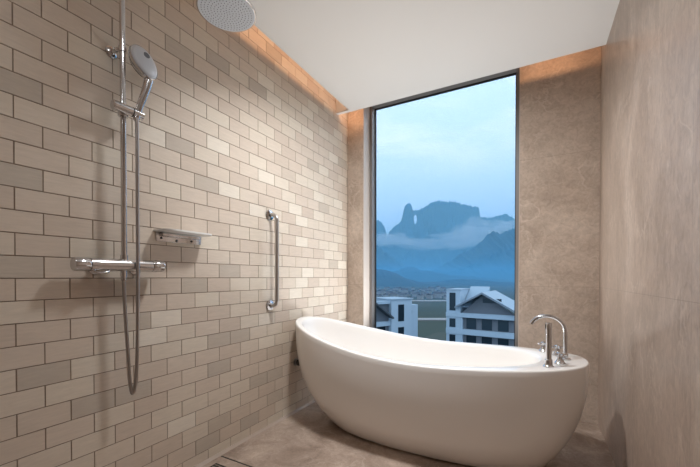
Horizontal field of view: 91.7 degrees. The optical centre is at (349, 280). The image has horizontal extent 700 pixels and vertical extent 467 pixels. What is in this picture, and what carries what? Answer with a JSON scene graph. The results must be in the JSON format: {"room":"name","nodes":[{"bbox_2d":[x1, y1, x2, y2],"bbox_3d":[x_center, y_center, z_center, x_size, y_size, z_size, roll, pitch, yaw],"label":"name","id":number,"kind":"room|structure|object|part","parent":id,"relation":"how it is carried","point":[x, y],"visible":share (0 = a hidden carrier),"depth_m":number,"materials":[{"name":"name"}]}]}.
{"room":"bathroom","nodes":[
{"label":"bathroom","id":0,"kind":"room"},
{"bbox_2d":[0,0,347,466],"bbox_3d":[-0.969,-0.410,1.503,0.140,2.920,4.428,0,1,28],"label":"wall","id":1,"kind":"structure","parent":0,"point":[233,130],"depth_m":1.54,"materials":[{"name":"tile"}]},
{"bbox_2d":[70,0,255,394],"bbox_3d":[-0.717,-0.394,1.396,0.646,1.710,0.272,0,1,-15],"label":"shower column","id":2,"kind":"structure","parent":1,"relation":"attached to","point":[227,15],"depth_m":1.36,"materials":[{"name":"silver metal"}]},
{"bbox_3d":[-0.971,-0.060,1.227,0.049,0.049,0.048,0,1,28],"label":"mixer knob","id":3,"kind":"part","parent":2,"relation":"part of","materials":[{"name":"silver metal"}]},
{"bbox_3d":[-0.932,-0.037,1.276,0.021,0.023,0.067,0,1,28],"label":"diverter lever","id":4,"kind":"part","parent":2,"relation":"part of","materials":[{"name":"silver metal"}]},
{"bbox_2d":[128,44,157,120],"bbox_3d":[-0.840,-0.794,1.378,0.064,0.306,0.104,0,1,28],"label":"shower","id":5,"kind":"object","parent":2,"relation":"attached to","point":[140,59],"visible":0.98,"depth_m":1.36,"materials":[{"name":"silver metal"}]},
{"bbox_3d":[-0.841,-0.748,1.385,0.073,0.215,0.037,0,1,-34],"label":"handle","id":6,"kind":"part","parent":5,"relation":"part of","materials":[{"name":"silver metal"}]},
{"bbox_3d":[-0.837,-0.063,1.474,0.051,0.051,0.048,0,1,28],"label":"mixer knob","id":7,"kind":"part","parent":2,"relation":"part of","materials":[{"name":"silver metal"}]},
{"bbox_3d":[-0.515,-1.123,1.423,0.226,0.002,0.226,0,1,28],"label":"spray plate","id":8,"kind":"part","parent":2,"relation":"part of","materials":[{"name":"grey metal"}]},
{"bbox_2d":[153,228,211,244],"bbox_3d":[-0.774,-0.206,1.608,0.105,0.050,0.255,0,1,28],"label":"soap shelf","id":9,"kind":"object","parent":1,"relation":"attached to","point":[165,234],"visible":1,"depth_m":1.60,"materials":[{"name":"white metal"}]},
{"bbox_2d":[153,228,211,236],"bbox_3d":[-0.774,-0.227,1.607,0.104,0.008,0.255,0,1,28],"label":"tray","id":10,"kind":"object","parent":9,"relation":"on","point":[166,232],"depth_m":1.57,"materials":[{"name":"white metal"}]},
{"bbox_2d":[194,400,315,466],"bbox_3d":[-0.961,0.945,1.372,0.014,0.014,3.978,0,1,28],"label":"trim","id":11,"kind":"structure","parent":1,"relation":"attached to","point":[217,455],"depth_m":2.04,"materials":[{"name":"stone"}]},
{"bbox_2d":[266,210,278,310],"bbox_3d":[-0.487,-0.132,2.172,0.074,0.650,0.070,0,1,28],"label":"grab bar","id":12,"kind":"object","parent":1,"relation":"attached to","point":[270,215],"visible":1,"depth_m":2.15,"materials":[{"name":"silver metal"}]},
{"bbox_2d":[293,358,299,365],"bbox_3d":[-0.371,0.583,2.430,0.040,0.056,0.056,0,1,28],"label":"valve","id":13,"kind":"object","parent":1,"relation":"attached to","point":[296,361],"visible":0.65,"depth_m":2.42,"materials":[{"name":"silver metal"}]},
{"bbox_2d":[254,23,349,109],"bbox_3d":[-0.899,-1.425,1.192,0.016,0.023,3.770,0,1,28],"label":"trim","id":14,"kind":"structure","parent":1,"relation":"attached to","point":[255,24],"depth_m":2.22,"materials":[{"name":"white"}]},
{"bbox_2d":[202,402,615,466],"bbox_3d":[-0.145,1.017,0.930,1.878,0.120,3.978,0,1,28],"label":"floor","id":15,"kind":"structure","parent":0,"point":[308,437],"depth_m":1.90,"materials":[{"name":"tile"}]},
{"bbox_2d":[210,463,225,466],"bbox_3d":[-0.672,0.946,1.689,0.110,0.005,0.112,0,1,28],"label":"floor drain","id":16,"kind":"object","parent":15,"relation":"on","point":[215,464],"visible":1,"depth_m":1.74,"materials":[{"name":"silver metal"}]},
{"bbox_2d":[221,456,251,466],"bbox_3d":[0.120,0.951,1.395,1.854,0.001,0.007,0,1,28],"label":"trim","id":17,"kind":"structure","parent":15,"relation":"in","point":[221,456],"depth_m":1.78,"materials":[{"name":"black metal"}]},
{"bbox_2d":[296,316,588,466],"bbox_3d":[0.411,0.605,2.070,1.719,0.678,0.755,0,1,28],"label":"bathtub","id":18,"kind":"object","parent":15,"relation":"on","point":[464,403],"visible":1,"depth_m":1.71,"materials":[{"name":"white ceramic"}]},
{"bbox_2d":[543,323,554,367],"bbox_3d":[0.926,0.299,1.585,0.048,0.206,0.048,0,1,28],"label":"shower","id":19,"kind":"object","parent":18,"relation":"on","point":[548,326],"visible":1,"depth_m":1.57,"materials":[{"name":"silver metal"}]},
{"bbox_2d":[543,358,554,367],"bbox_3d":[0.926,0.383,1.586,0.048,0.037,0.048,0,1,28],"label":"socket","id":20,"kind":"object","parent":19,"relation":"attached to","point":[548,361],"depth_m":1.57,"materials":[{"name":"silver metal"}]},
{"bbox_2d":[530,314,570,364],"bbox_3d":[1.051,0.285,1.772,0.184,0.231,0.320,1,1,42],"label":"faucet","id":21,"kind":"object","parent":18,"relation":"on","point":[562,357],"visible":0.98,"depth_m":1.71,"materials":[{"name":"silver metal"}]},
{"bbox_3d":[1.091,0.370,1.915,0.048,0.058,0.048,0,1,28],"label":"cross handle","id":22,"kind":"part","parent":21,"relation":"part of","materials":[{"name":"silver metal"}]},
{"bbox_3d":[1.104,0.367,1.808,0.048,0.058,0.048,0,1,28],"label":"cross handle","id":23,"kind":"part","parent":21,"relation":"part of","materials":[{"name":"silver metal"}]},
{"bbox_3d":[1.008,0.369,1.633,0.048,0.058,0.048,0,1,28],"label":"cross handle","id":24,"kind":"part","parent":21,"relation":"part of","materials":[{"name":"silver metal"}]},
{"bbox_2d":[249,0,619,114],"bbox_3d":[-0.143,-1.637,0.899,1.874,0.452,3.978,0,1,28],"label":"ceiling","id":25,"kind":"structure","parent":0,"point":[367,53],"depth_m":1.98,"materials":[{"name":"white paint"}]},
{"bbox_2d":[348,46,600,423],"bbox_3d":[0.907,-0.373,2.733,1.998,2.820,0.220,0,1,28],"label":"wall","id":26,"kind":"structure","parent":0,"point":[560,97],"depth_m":2.33,"materials":[{"name":"stone"}]},
{"bbox_2d":[363,105,519,346],"bbox_3d":[0.697,-0.544,2.792,1.250,2.240,0.123,0,1,28],"label":"trim","id":27,"kind":"structure","parent":26,"relation":"attached to","point":[366,111],"depth_m":3.07,"materials":[{"name":"paint"}]},
{"bbox_2d":[369,67,519,346],"bbox_3d":[0.747,-0.545,2.885,1.250,2.240,0.090,0,1,28],"label":"window","id":28,"kind":"structure","parent":26,"relation":"in","point":[373,109],"depth_m":2.98,"materials":[{"name":"grey metal"}]},
{"bbox_2d":[598,0,699,466],"bbox_3d":[0.710,-0.347,0.396,0.120,2.820,4.078,0,1,28],"label":"wall","id":29,"kind":"structure","parent":0,"point":[649,360],"depth_m":1.24,"materials":[{"name":"stone"}]},
{"label":"outside","id":30,"kind":"structure","parent":0,"visible":0},
{"bbox_2d":[376,285,514,340],"bbox_3d":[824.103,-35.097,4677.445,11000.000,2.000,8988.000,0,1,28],"label":"ground","id":31,"kind":"structure","parent":30,"point":[436,330],"depth_m":177.53,"materials":[{"name":"green plant"}]},
{"bbox_2d":[377,289,385,295],"bbox_3d":[28.478,10.503,304.991,6.672,6.010,5.459,-1,1,-41],"label":"house","id":32,"kind":"structure","parent":31,"relation":"on","point":[380,291],"depth_m":302.95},
{"bbox_2d":[376,245,409,271],"bbox_3d":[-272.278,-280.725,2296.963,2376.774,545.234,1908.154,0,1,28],"label":"mountain","id":33,"kind":"structure","parent":31,"relation":"on","point":[384,261],"depth_m":2127.19},
{"bbox_2d":[390,292,397,296],"bbox_3d":[34.112,11.433,262.394,6.150,5.117,5.032,0,1,12],"label":"house","id":34,"kind":"structure","parent":31,"relation":"on","point":[392,294],"depth_m":260.59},
{"bbox_2d":[376,297,417,336],"bbox_3d":[4.170,9.209,57.368,13.689,14.218,7.600,0,1,-29],"label":"apartment building","id":35,"kind":"structure","parent":31,"relation":"on","point":[399,315],"depth_m":55.80,"materials":[{"name":"paint"}]},
{"bbox_2d":[399,293,406,297],"bbox_3d":[42.122,11.651,271.900,5.602,4.465,4.583,0,1,35],"label":"house","id":36,"kind":"structure","parent":31,"relation":"on","point":[400,294],"depth_m":270.31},
{"bbox_2d":[401,288,407,292],"bbox_3d":[54.770,10.220,340.697,6.498,5.767,5.316,0,1,1],"label":"house","id":37,"kind":"structure","parent":31,"relation":"on","point":[403,290],"depth_m":338.55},
{"bbox_2d":[412,292,418,296],"bbox_3d":[56.970,11.791,294.567,6.106,3.671,4.995,0,1,18],"label":"house","id":38,"kind":"structure","parent":31,"relation":"on","point":[414,294],"depth_m":292.77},
{"bbox_2d":[376,269,464,285],"bbox_3d":[-65.294,-22.280,799.799,686.816,62.347,608.011,0,1,28],"label":"mountain","id":39,"kind":"structure","parent":31,"relation":"on","point":[383,277],"depth_m":689.59},
{"bbox_2d":[417,293,423,299],"bbox_3d":[53.494,11.856,258.572,3.969,4.359,4.851,0,1,35],"label":"house","id":40,"kind":"structure","parent":31,"relation":"on","point":[419,296],"depth_m":257.05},
{"bbox_2d":[412,300,445,320],"bbox_3d":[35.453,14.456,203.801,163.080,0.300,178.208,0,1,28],"label":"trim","id":41,"kind":"structure","parent":31,"relation":"on","point":[419,319],"depth_m":136.15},
{"bbox_2d":[426,293,432,298],"bbox_3d":[62.537,11.893,267.116,4.608,4.091,5.632,0,1,28],"label":"house","id":42,"kind":"structure","parent":31,"relation":"on","point":[428,296],"depth_m":264.95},
{"bbox_2d":[433,292,441,297],"bbox_3d":[70.126,11.258,272.112,6.258,5.246,5.120,0,1,29],"label":"house","id":43,"kind":"structure","parent":31,"relation":"on","point":[435,294],"depth_m":270.34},
{"bbox_2d":[376,200,514,270],"bbox_3d":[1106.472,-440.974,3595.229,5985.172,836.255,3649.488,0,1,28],"label":"mountain","id":44,"kind":"structure","parent":31,"relation":"on","point":[442,231],"depth_m":3483.25},
{"bbox_2d":[393,267,514,281],"bbox_3d":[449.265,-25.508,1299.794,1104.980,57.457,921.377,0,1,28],"label":"mountain","id":45,"kind":"structure","parent":31,"relation":"on","point":[412,273],"depth_m":1188.88},
{"bbox_2d":[431,228,514,278],"bbox_3d":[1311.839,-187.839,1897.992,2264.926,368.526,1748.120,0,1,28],"label":"mountain","id":46,"kind":"structure","parent":31,"relation":"on","point":[493,257],"depth_m":1725.60},
{"bbox_2d":[438,279,514,285],"bbox_3d":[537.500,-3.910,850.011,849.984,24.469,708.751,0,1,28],"label":"mountain","id":47,"kind":"structure","parent":31,"relation":"on","point":[473,282],"depth_m":756.44},
{"bbox_2d":[446,286,513,345],"bbox_3d":[25.653,8.684,57.056,16.595,15.274,10.350,0,1,34],"label":"apartment building","id":48,"kind":"structure","parent":31,"relation":"on","point":[474,314],"depth_m":55.69,"materials":[{"name":"white paint"}]}
]}

